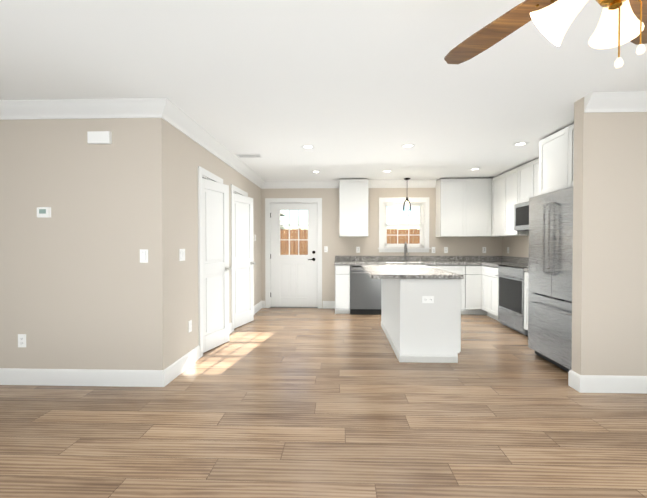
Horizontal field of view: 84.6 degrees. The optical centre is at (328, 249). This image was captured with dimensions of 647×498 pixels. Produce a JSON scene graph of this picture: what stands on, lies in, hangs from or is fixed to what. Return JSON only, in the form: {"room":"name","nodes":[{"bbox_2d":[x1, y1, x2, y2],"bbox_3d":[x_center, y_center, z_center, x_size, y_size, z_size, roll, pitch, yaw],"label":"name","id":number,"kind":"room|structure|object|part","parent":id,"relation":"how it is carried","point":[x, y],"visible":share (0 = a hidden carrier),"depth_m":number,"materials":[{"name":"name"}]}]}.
{"room":"kitchen","nodes":[
{"label":"kitchen","id":0,"kind":"room"},
{"bbox_2d":[0,118,169,369],"bbox_3d":[-3.507,-0.043,3.186,4.160,2.440,0.120,0,1,2],"label":"wall","id":1,"kind":"structure","parent":0,"point":[82,286],"depth_m":3.08,"materials":[{"name":"beige paint"}]},
{"bbox_2d":[18,334,25,346],"bbox_3d":[-2.680,0.793,3.106,0.070,0.115,0.008,0,1,2],"label":"electrical outlet","id":2,"kind":"object","parent":1,"relation":"attached to","point":[21,340],"visible":1,"depth_m":3.10,"materials":[{"name":"white plastic"}]},
{"bbox_2d":[37,207,50,217],"bbox_3d":[-2.465,-0.327,3.074,0.116,0.090,0.025,0,1,2],"label":"thermostat","id":3,"kind":"object","parent":1,"relation":"attached to","point":[43,212],"visible":0.98,"depth_m":3.06,"materials":[{"name":"white plastic"}]},
{"bbox_2d":[0,368,167,386],"bbox_3d":[-3.502,1.108,3.134,4.176,0.140,0.016,0,1,2],"label":"baseboard","id":4,"kind":"structure","parent":1,"relation":"attached to","point":[8,376],"depth_m":3.08,"materials":[{"name":"white paint"}]},
{"bbox_2d":[0,98,175,119],"bbox_3d":[-3.464,-1.196,3.060,4.255,0.130,0.095,0,1,2],"label":"crown molding","id":5,"kind":"structure","parent":1,"relation":"attached to","point":[170,112],"depth_m":3.01,"materials":[{"name":"white paint"}]},
{"bbox_2d":[87,131,111,143],"bbox_3d":[-1.961,-0.961,3.042,0.190,0.100,0.036,0,1,2],"label":"door chime","id":6,"kind":"object","parent":1,"relation":"attached to","point":[99,137],"visible":0.98,"depth_m":3.02,"materials":[{"name":"white plastic"}]},
{"bbox_2d":[140,249,147,262],"bbox_3d":[-1.591,0.052,3.058,0.070,0.115,0.009,0,1,2],"label":"light switch","id":7,"kind":"object","parent":1,"relation":"attached to","point":[143,255],"visible":1,"depth_m":3.06,"materials":[{"name":"white plastic"}]},
{"bbox_2d":[168,123,261,364],"bbox_3d":[-1.425,-0.070,5.035,0.120,2.440,3.714,0,1,2],"label":"wall","id":8,"kind":"structure","parent":0,"point":[187,156],"depth_m":3.56,"materials":[{"name":"beige paint"}]},
{"bbox_2d":[179,249,184,260],"bbox_3d":[-1.413,0.046,3.435,0.009,0.115,0.116,0,1,2],"label":"light switch","id":9,"kind":"object","parent":8,"relation":"attached to","point":[181,254],"visible":1,"depth_m":3.42,"materials":[{"name":"white plastic"}]},
{"bbox_2d":[166,345,199,383],"bbox_3d":[-1.410,1.103,3.462,0.016,0.140,0.748,0,1,2],"label":"baseboard","id":10,"kind":"structure","parent":8,"relation":"attached to","point":[178,367],"depth_m":3.43,"materials":[{"name":"white paint"}]},
{"bbox_2d":[188,320,191,332],"bbox_3d":[-1.408,0.776,3.616,0.008,0.115,0.070,0,1,2],"label":"outlet","id":11,"kind":"object","parent":8,"relation":"attached to","point":[190,326],"visible":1,"depth_m":3.60,"materials":[{"name":"white plastic"}]},
{"bbox_2d":[198,166,222,357],"bbox_3d":[-1.443,0.127,4.218,0.137,2.069,0.778,0,1,2],"label":"door frame","id":12,"kind":"structure","parent":8,"relation":"attached to","point":[204,173],"depth_m":3.85,"materials":[{"name":"white paint"}]},
{"bbox_2d":[164,106,263,188],"bbox_3d":[-1.320,-1.224,4.967,0.095,0.130,3.809,0,1,2],"label":"crown molding","id":13,"kind":"structure","parent":8,"relation":"attached to","point":[182,122],"depth_m":4.04,"materials":[{"name":"white paint"}]},
{"bbox_2d":[202,178,230,352],"bbox_3d":[-1.364,0.173,4.210,0.178,1.962,0.598,0,1,17],"label":"hall door","id":14,"kind":"structure","parent":8,"relation":"in","point":[215,229],"depth_m":4.22,"materials":[{"name":"white paint"}]},
{"bbox_2d":[229,323,231,333],"bbox_3d":[-1.366,1.083,4.800,0.016,0.140,0.350,0,1,2],"label":"baseboard","id":15,"kind":"structure","parent":8,"relation":"attached to","point":[230,324],"depth_m":4.90,"materials":[{"name":"white paint"}]},
{"bbox_2d":[230,184,247,331],"bbox_3d":[-1.404,0.110,5.397,0.137,2.069,0.858,0,1,2],"label":"door frame","id":16,"kind":"structure","parent":8,"relation":"attached to","point":[236,190],"depth_m":4.99,"materials":[{"name":"white paint"}]},
{"bbox_2d":[233,193,255,328],"bbox_3d":[-1.321,0.156,5.389,0.178,1.962,0.678,0,1,16],"label":"hall door","id":17,"kind":"structure","parent":8,"relation":"in","point":[244,263],"depth_m":5.41,"materials":[{"name":"white paint"}]},
{"bbox_2d":[254,301,263,313],"bbox_3d":[-1.302,1.060,6.374,0.040,0.140,1.062,0,1,2],"label":"baseboard","id":18,"kind":"structure","parent":8,"relation":"attached to","point":[260,305],"depth_m":6.58,"materials":[{"name":"white paint"}]},
{"bbox_2d":[0,308,646,497],"bbox_3d":[0.225,1.245,1.986,11.940,0.100,10.037,0,1,2],"label":"floor","id":19,"kind":"structure","parent":0,"point":[297,403],"depth_m":2.39,"materials":[{"name":"brown wood"}]},
{"bbox_2d":[335,265,349,313],"bbox_3d":[0.251,0.694,6.531,0.263,0.868,0.632,0,1,2],"label":"base cabinet","id":20,"kind":"object","parent":19,"relation":"on","point":[342,272],"depth_m":6.22,"materials":[{"name":"white paint"}]},
{"bbox_2d":[334,256,480,265],"bbox_3d":[1.695,0.289,6.462,3.173,0.350,0.663,0,1,2],"label":"countertop","id":21,"kind":"structure","parent":20,"relation":"on","point":[339,260],"depth_m":6.74,"materials":[{"name":"grey stone"}]},
{"bbox_2d":[403,242,408,260],"bbox_3d":[1.460,0.032,6.639,0.098,0.357,0.213,0,1,2],"label":"gooseneck faucet","id":22,"kind":"object","parent":21,"relation":"on","point":[405,249],"visible":0.98,"depth_m":6.71,"materials":[{"name":"grey metal"}]},
{"bbox_2d":[350,265,380,314],"bbox_3d":[0.683,0.695,6.476,0.594,0.868,0.656,0,1,2],"label":"dishwasher","id":23,"kind":"object","parent":19,"relation":"on","point":[365,293],"visible":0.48,"depth_m":6.20,"materials":[{"name":"silver metal"}]},
{"bbox_2d":[381,279,460,362],"bbox_3d":[1.085,0.723,4.535,0.641,0.868,1.697,0,1,2],"label":"kitchen island","id":24,"kind":"object","parent":19,"relation":"on","point":[421,320],"visible":0.79,"depth_m":3.70,"materials":[{"name":"white paint"}]},
{"bbox_2d":[361,265,463,278],"bbox_3d":[0.938,0.262,4.537,0.952,0.040,1.769,0,1,2],"label":"island countertop","id":25,"kind":"structure","parent":24,"relation":"on","point":[398,272],"depth_m":3.96,"materials":[{"name":"grey stone"}]},
{"bbox_2d":[428,265,470,313],"bbox_3d":[2.129,0.695,6.469,0.615,0.868,0.632,0,1,2],"label":"base cabinet","id":26,"kind":"object","parent":19,"relation":"on","point":[465,270],"depth_m":6.15,"materials":[{"name":"white paint"}]},
{"bbox_2d":[471,265,486,314],"bbox_3d":[2.502,0.695,6.457,0.382,0.868,0.632,0,1,2],"label":"base cabinet","id":27,"kind":"object","parent":19,"relation":"on","point":[471,292],"depth_m":6.15,"materials":[{"name":"white paint"}]},
{"bbox_2d":[482,265,499,321],"bbox_3d":[2.944,0.705,5.800,0.632,0.868,0.651,0,1,2],"label":"base cabinet","id":28,"kind":"object","parent":19,"relation":"on","point":[489,292],"depth_m":5.81,"materials":[{"name":"white paint"}]},
{"bbox_2d":[481,256,528,266],"bbox_3d":[2.933,0.194,5.777,0.653,0.140,0.620,0,1,2],"label":"countertop","id":29,"kind":"structure","parent":28,"relation":"on","point":[493,261],"depth_m":6.30,"materials":[{"name":"grey stone"}]},
{"bbox_2d":[495,264,528,335],"bbox_3d":[2.873,0.619,5.093,0.672,1.060,0.756,0,1,2],"label":"range","id":30,"kind":"object","parent":19,"relation":"on","point":[511,283],"visible":0.44,"depth_m":5.05,"materials":[{"name":"silver metal"}]},
{"bbox_2d":[524,272,528,329],"bbox_3d":[2.899,0.725,4.413,0.632,0.868,0.596,0,1,2],"label":"base cabinet","id":31,"kind":"object","parent":19,"relation":"on","point":[526,274],"depth_m":4.67,"materials":[{"name":"white paint"}]},
{"bbox_2d":[523,260,528,271],"bbox_3d":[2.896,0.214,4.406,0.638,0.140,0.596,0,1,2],"label":"countertop","id":32,"kind":"structure","parent":31,"relation":"on","point":[524,261],"depth_m":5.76,"materials":[{"name":"grey stone"}]},
{"bbox_2d":[528,187,572,371],"bbox_3d":[2.638,0.297,3.505,0.996,1.750,0.870,0,1,2],"label":"refrigerator","id":33,"kind":"object","parent":19,"relation":"on","point":[550,276],"visible":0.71,"depth_m":3.50,"materials":[{"name":"silver metal"}]},
{"bbox_2d":[0,0,646,180],"bbox_3d":[0.225,-1.295,1.949,11.940,0.100,10.037,0,1,2],"label":"ceiling","id":34,"kind":"structure","parent":0,"point":[357,89],"depth_m":2.54,"materials":[{"name":"white paint"}]},
{"bbox_2d":[235,154,262,157],"bbox_3d":[-1.081,-1.282,4.846,0.340,0.009,0.180,0,1,2],"label":"ceiling vent","id":35,"kind":"object","parent":34,"relation":"in","point":[249,155],"visible":1,"depth_m":4.82,"materials":[{"name":"white paint"}]},
{"bbox_2d":[301,145,314,148],"bbox_3d":[-0.255,-1.277,4.408,0.176,0.006,0.176,0,1,2],"label":"recessed light","id":36,"kind":"object","parent":34,"relation":"in","point":[307,146],"visible":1,"depth_m":4.39,"materials":[{"name":"white paint"}]},
{"bbox_2d":[403,178,410,210],"bbox_3d":[1.435,-1.016,6.508,0.150,0.589,0.150,0,1,2],"label":"light","id":37,"kind":"object","parent":34,"relation":"hanging from","point":[406,202],"visible":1,"depth_m":6.49,"materials":[{"name":"glass"}]},
{"bbox_2d":[401,144,414,147],"bbox_3d":[0.975,-1.277,4.368,0.176,0.006,0.176,0,1,2],"label":"recessed light","id":38,"kind":"object","parent":34,"relation":"in","point":[407,145],"visible":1,"depth_m":4.36,"materials":[{"name":"white paint"}]},
{"bbox_2d":[513,142,528,145],"bbox_3d":[2.313,-1.276,4.284,0.176,0.006,0.176,0,1,2],"label":"recessed light","id":39,"kind":"object","parent":34,"relation":"in","point":[520,144],"visible":1,"depth_m":4.26,"materials":[{"name":"white paint"}]},
{"bbox_2d":[444,0,646,67],"bbox_3d":[0.836,-0.897,1.056,1.352,0.670,1.361,0,1,2],"label":"ceiling fan","id":40,"kind":"object","parent":34,"relation":"hanging from","point":[621,22],"visible":1,"depth_m":1.22,"materials":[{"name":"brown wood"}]},
{"bbox_2d":[261,188,502,307],"bbox_3d":[0.387,-0.098,6.908,11.700,2.440,0.150,0,1,2],"label":"wall","id":41,"kind":"structure","parent":0,"point":[334,242],"depth_m":6.82,"materials":[{"name":"beige paint"}]},
{"bbox_2d":[265,198,321,307],"bbox_3d":[-0.675,0.062,6.935,1.097,2.121,0.168,0,1,2],"label":"door frame","id":42,"kind":"structure","parent":41,"relation":"attached to","point":[268,201],"depth_m":6.85,"materials":[{"name":"white paint"}]},
{"bbox_2d":[270,203,317,306],"bbox_3d":[-0.677,0.105,6.899,0.919,2.028,0.111,0,1,2],"label":"back door","id":43,"kind":"structure","parent":41,"relation":"in","point":[294,280],"depth_m":6.91,"materials":[{"name":"white paint"}]},
{"bbox_2d":[264,181,338,188],"bbox_3d":[-0.504,-1.251,6.798,1.405,0.130,0.095,0,1,2],"label":"crown molding","id":44,"kind":"structure","parent":41,"relation":"attached to","point":[267,184],"depth_m":6.79,"materials":[{"name":"white paint"}]},
{"bbox_2d":[368,180,436,187],"bbox_3d":[1.383,-1.250,6.736,1.290,0.130,0.095,0,1,2],"label":"crown molding","id":45,"kind":"structure","parent":41,"relation":"attached to","point":[371,183],"depth_m":6.73,"materials":[{"name":"white paint"}]},
{"bbox_2d":[378,197,430,251],"bbox_3d":[1.441,-0.479,6.833,0.992,1.046,0.170,0,1,2],"label":"window","id":46,"kind":"structure","parent":41,"relation":"in","point":[425,201],"depth_m":6.80,"materials":[{"name":"white paint"}]},
{"bbox_3d":[1.443,-0.482,6.889,0.778,0.868,0.058,0,1,2],"label":"kitchen window sash","id":47,"kind":"part","parent":46,"relation":"part of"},
{"bbox_2d":[502,236,528,257],"bbox_3d":[3.292,-0.068,4.879,0.120,2.440,3.714,0,1,2],"label":"wall","id":48,"kind":"structure","parent":0,"point":[518,246],"depth_m":6.20,"materials":[{"name":"beige paint"}]},
{"bbox_2d":[492,166,528,236],"bbox_3d":[3.088,-0.759,5.882,0.352,1.047,0.993,0,1,2],"label":"upper cabinet","id":49,"kind":"object","parent":48,"relation":"attached to","point":[513,187],"depth_m":5.86,"materials":[{"name":"white paint"}]},
{"bbox_2d":[520,158,538,202],"bbox_3d":[3.061,-0.986,5.064,0.352,0.569,0.760,0,1,2],"label":"upper cabinet","id":50,"kind":"object","parent":48,"relation":"attached to","point":[529,172],"depth_m":5.11,"materials":[{"name":"white paint"}]},
{"bbox_2d":[514,201,528,230],"bbox_3d":[3.011,-0.490,5.073,0.452,0.407,0.754,0,1,2],"label":"microwave","id":51,"kind":"object","parent":50,"relation":"attached to","point":[521,216],"visible":0.19,"depth_m":5.23,"materials":[{"name":"silver metal"}]},
{"bbox_2d":[539,124,573,194],"bbox_3d":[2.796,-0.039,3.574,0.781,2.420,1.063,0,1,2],"label":"upper cabinet","id":52,"kind":"object","parent":48,"relation":"attached to","point":[556,160],"visible":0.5,"depth_m":3.76,"materials":[{"name":"white paint"}]},
{"bbox_2d":[572,97,646,375],"bbox_3d":[4.104,-0.039,2.935,4.010,2.440,0.120,0,1,2],"label":"wall","id":53,"kind":"structure","parent":0,"point":[609,304],"depth_m":2.94,"materials":[{"name":"beige paint"}]},
{"bbox_2d":[576,373,646,393],"bbox_3d":[4.093,1.111,2.884,4.026,0.140,0.016,0,1,2],"label":"baseboard","id":54,"kind":"structure","parent":53,"relation":"attached to","point":[584,383],"depth_m":2.93,"materials":[{"name":"white paint"}]},
{"bbox_2d":[584,91,646,112],"bbox_3d":[4.102,-1.193,2.810,4.006,0.130,0.095,0,1,2],"label":"crown molding","id":55,"kind":"structure","parent":53,"relation":"attached to","point":[623,101],"depth_m":2.87,"materials":[{"name":"white paint"}]},
{"label":"outside","id":56,"kind":"structure","parent":0,"visible":0},
{"bbox_3d":[1.696,0.971,26.893,26.000,0.220,39.850,0,1,2],"label":"ground","id":57,"kind":"structure","parent":56,"visible":0},
{"bbox_2d":[280,210,290,242],"bbox_3d":[-3.050,-1.595,16.431,3.200,5.218,3.200,0,1,2],"label":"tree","id":58,"kind":"object","parent":57,"relation":"on","point":[282,214],"depth_m":16.14,"materials":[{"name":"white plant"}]},
{"bbox_2d":[280,228,419,254],"bbox_3d":[1.317,0.118,13.365,24.133,1.880,0.110,0,1,2],"label":"fence","id":59,"kind":"object","parent":57,"relation":"on","point":[403,238],"depth_m":13.38,"materials":[{"name":"brown wood"}]}
]}

